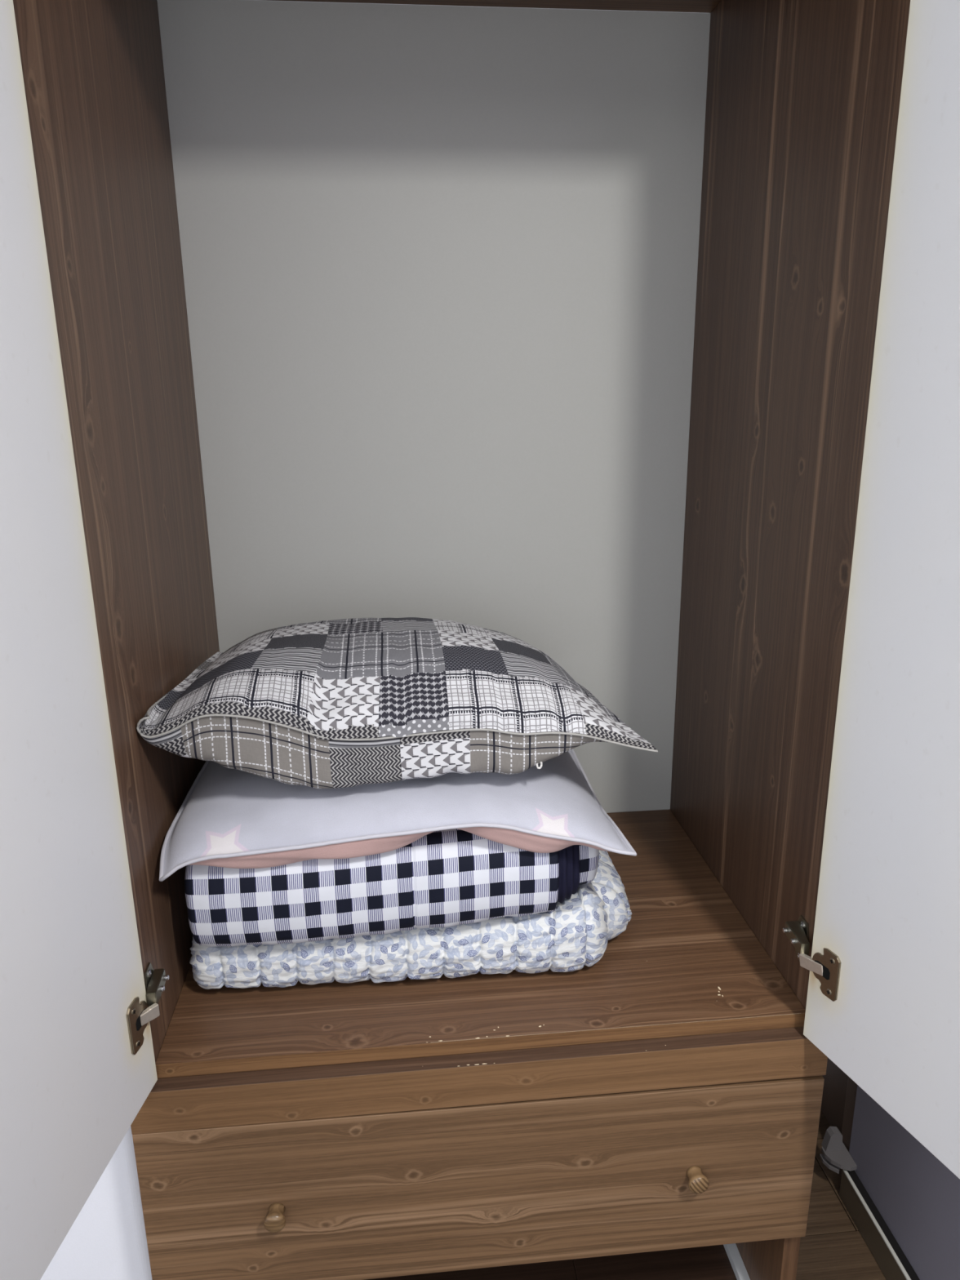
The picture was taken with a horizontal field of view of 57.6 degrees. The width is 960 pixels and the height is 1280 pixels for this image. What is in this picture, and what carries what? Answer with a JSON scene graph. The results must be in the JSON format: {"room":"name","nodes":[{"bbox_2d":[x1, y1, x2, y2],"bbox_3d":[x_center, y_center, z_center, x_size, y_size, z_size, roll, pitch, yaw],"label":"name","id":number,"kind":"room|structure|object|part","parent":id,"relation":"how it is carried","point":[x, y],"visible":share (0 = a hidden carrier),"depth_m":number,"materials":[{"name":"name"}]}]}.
{"room":"bedroom","nodes":[
{"label":"bedroom","id":0,"kind":"room"},
{"bbox_2d":[40,1126,151,1279],"bbox_3d":[-1.521,-0.067,1.049,2.154,2.360,0.555,-2,16,-5],"label":"wall","id":1,"kind":"structure","parent":0,"point":[107,1240],"depth_m":1.09,"materials":[{"name":"white paint"}]},
{"bbox_2d":[795,1109,886,1279],"bbox_3d":[-0.724,1.447,0.066,3.450,0.050,3.400,-2,16,-5],"label":"floor","id":2,"kind":"structure","parent":0,"point":[833,1247],"depth_m":1.47,"materials":[{"name":"brown wood"}]},
{"bbox_2d":[130,1026,827,1279],"bbox_3d":[-0.009,0.722,1.348,0.815,0.642,0.593,-2,16,-5],"label":"drawer","id":3,"kind":"object","parent":2,"relation":"on","point":[691,1157],"visible":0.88,"depth_m":1.04,"materials":[{"name":"brown wood"}]},
{"bbox_3d":[-0.238,0.672,1.014,0.025,0.025,0.023,-2,16,-5],"label":"knob","id":4,"kind":"part","parent":3,"relation":"part of","materials":[{"name":"brown wood"}]},
{"bbox_3d":[-0.129,0.920,1.409,0.516,0.018,0.543,-2,16,-5],"label":"panel","id":5,"kind":"part","parent":3,"relation":"part of","materials":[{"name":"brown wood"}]},
{"bbox_3d":[0.012,0.511,1.017,0.811,0.055,0.020,-2,16,-5],"label":"rail","id":6,"kind":"part","parent":3,"relation":"part of","materials":[{"name":"brown wood"}]},
{"bbox_2d":[0,0,959,1279],"bbox_3d":[0.013,-0.156,0.924,0.962,1.277,0.944,-2,16,-5],"label":"wardrobe","id":7,"kind":"object","parent":3,"relation":"on","point":[621,344],"visible":0.98,"depth_m":1.11,"materials":[{"name":"brown wood"}]},
{"bbox_3d":[-0.394,-0.064,0.620,0.018,1.265,0.392,1,16,5],"label":"door","id":8,"kind":"part","parent":7,"relation":"part of","materials":[{"name":"wood"}]},
{"bbox_3d":[-0.410,-0.193,1.076,0.021,1.277,0.550,-2,16,-5],"label":"panel","id":9,"kind":"part","parent":7,"relation":"part of","materials":[{"name":"brown wood"}]},
{"bbox_3d":[-0.363,0.406,0.928,0.003,0.058,0.040,1,16,5],"label":"hinge plate","id":10,"kind":"part","parent":7,"relation":"part of","materials":[{"name":"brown metal"}]},
{"bbox_3d":[-0.367,0.388,0.975,0.002,0.058,0.034,-2,16,-5],"label":"mounting plate","id":11,"kind":"part","parent":7,"relation":"part of","materials":[{"name":"metal"}]},
{"bbox_3d":[-0.359,0.384,0.965,0.012,0.017,0.044,-2,16,-5],"label":"hinge arm","id":12,"kind":"part","parent":7,"relation":"part of","materials":[{"name":"metal"}]},
{"bbox_2d":[189,849,631,989],"bbox_3d":[-0.092,0.336,1.264,0.590,0.111,0.406,-2,16,-5],"label":"quilt","id":13,"kind":"object","parent":7,"relation":"on","point":[572,936],"visible":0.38,"depth_m":1.08,"materials":[{"name":"white fabric"}]},
{"bbox_2d":[184,828,599,946],"bbox_3d":[-0.114,0.254,1.211,0.512,0.137,0.389,-2,16,-5],"label":"folded blanket","id":14,"kind":"object","parent":13,"relation":"on","point":[448,877],"visible":0.4,"depth_m":1.03,"materials":[{"name":"fabric"}]},
{"bbox_2d":[159,748,636,881],"bbox_3d":[-0.113,0.167,1.194,0.553,0.101,0.440,-2,16,-5],"label":"cushion","id":15,"kind":"object","parent":14,"relation":"on","point":[228,817],"visible":0.48,"depth_m":1.01,"materials":[{"name":"white fabric"}]},
{"bbox_2d":[136,617,657,788],"bbox_3d":[-0.099,0.051,1.169,0.599,0.147,0.416,-2,16,-5],"label":"patchwork pillow","id":16,"kind":"object","parent":15,"relation":"on","point":[344,703],"visible":1,"depth_m":1.00,"materials":[{"name":"fabric"}]},
{"bbox_3d":[0.060,0.145,1.023,0.028,0.012,0.004,4,16,15],"label":"zip pull","id":17,"kind":"part","parent":16,"relation":"part of","materials":[{"name":"white plastic"}]},
{"bbox_3d":[-0.046,-0.279,1.372,0.764,1.239,0.006,-2,16,-5],"label":"panel","id":18,"kind":"part","parent":7,"relation":"part of","materials":[{"name":"white wood"}]},
{"bbox_3d":[-0.012,0.399,1.277,0.764,0.018,0.543,-2,16,-5],"label":"panel","id":19,"kind":"part","parent":7,"relation":"part of","materials":[{"name":"brown wood"}]},
{"bbox_3d":[-0.027,-0.812,0.940,0.764,0.019,0.543,-2,16,-5],"label":"panel","id":20,"kind":"part","parent":7,"relation":"part of","materials":[{"name":"brown wood"}]},
{"bbox_3d":[0.371,-0.222,1.147,0.021,1.277,0.550,-2,16,-5],"label":"panel","id":21,"kind":"part","parent":7,"relation":"part of","materials":[{"name":"brown wood"}]},
{"bbox_3d":[0.380,0.355,1.040,0.017,0.017,0.047,-2,16,-5],"label":"hinge arm","id":22,"kind":"part","parent":7,"relation":"part of","materials":[{"name":"metal"}]},
{"bbox_3d":[0.389,0.363,1.057,0.002,0.058,0.030,-2,16,-5],"label":"mounting plate","id":23,"kind":"part","parent":7,"relation":"part of","materials":[{"name":"metal"}]},
{"bbox_3d":[0.389,0.373,0.984,0.003,0.058,0.040,-7,17,-21],"label":"hinge plate","id":24,"kind":"part","parent":7,"relation":"part of","materials":[{"name":"silver metal"}]},
{"bbox_3d":[0.456,-0.095,0.692,0.018,1.265,0.392,-7,17,-21],"label":"door","id":25,"kind":"part","parent":7,"relation":"part of","materials":[{"name":"wood"}]},
{"bbox_3d":[-0.012,0.416,1.286,0.763,0.018,0.550,-2,16,-5],"label":"panel","id":26,"kind":"part","parent":3,"relation":"part of","materials":[{"name":"brown wood"}]},
{"bbox_3d":[0.252,0.905,1.444,0.247,0.018,0.543,-2,16,-5],"label":"panel","id":27,"kind":"part","parent":3,"relation":"part of","materials":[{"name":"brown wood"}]},
{"bbox_3d":[0.264,0.656,1.060,0.025,0.025,0.023,-2,16,-5],"label":"knob","id":28,"kind":"part","parent":3,"relation":"part of","materials":[{"name":"brown wood"}]},
{"bbox_3d":[0.383,0.702,1.404,0.022,0.642,0.550,-2,16,-5],"label":"panel","id":29,"kind":"part","parent":3,"relation":"part of","materials":[{"name":"brown wood"}]},
{"bbox_2d":[820,1057,959,1279],"bbox_3d":[0.832,0.228,-0.115,0.100,2.360,3.400,-2,16,-5],"label":"wall","id":30,"kind":"structure","parent":0,"point":[916,1195],"depth_m":1.38,"materials":[{"name":"grey paint"}]},
{"bbox_2d":[819,1126,857,1173],"bbox_3d":[0.634,0.904,1.547,0.044,0.061,0.060,-2,16,-5],"label":"bracket","id":31,"kind":"object","parent":30,"relation":"attached to","point":[835,1156],"visible":1,"depth_m":1.55,"materials":[{"name":"grey plastic"}]},
{"bbox_3d":[0.635,0.916,1.551,0.044,0.008,0.060,-2,16,-5],"label":"plate","id":32,"kind":"part","parent":31,"relation":"part of","materials":[{"name":"grey plastic"}]},
{"bbox_2d":[839,1076,857,1176],"bbox_3d":[0.672,-0.158,1.277,0.054,2.360,0.036,-2,16,-5],"label":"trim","id":33,"kind":"structure","parent":30,"relation":"attached to","point":[851,1089],"depth_m":1.55,"materials":[{"name":"brown wood"}]},
{"bbox_2d":[839,1168,919,1279],"bbox_3d":[0.800,1.374,0.052,0.020,0.063,3.118,-2,16,-5],"label":"baseboard","id":34,"kind":"structure","parent":30,"relation":"attached to","point":[891,1259],"depth_m":1.44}
]}

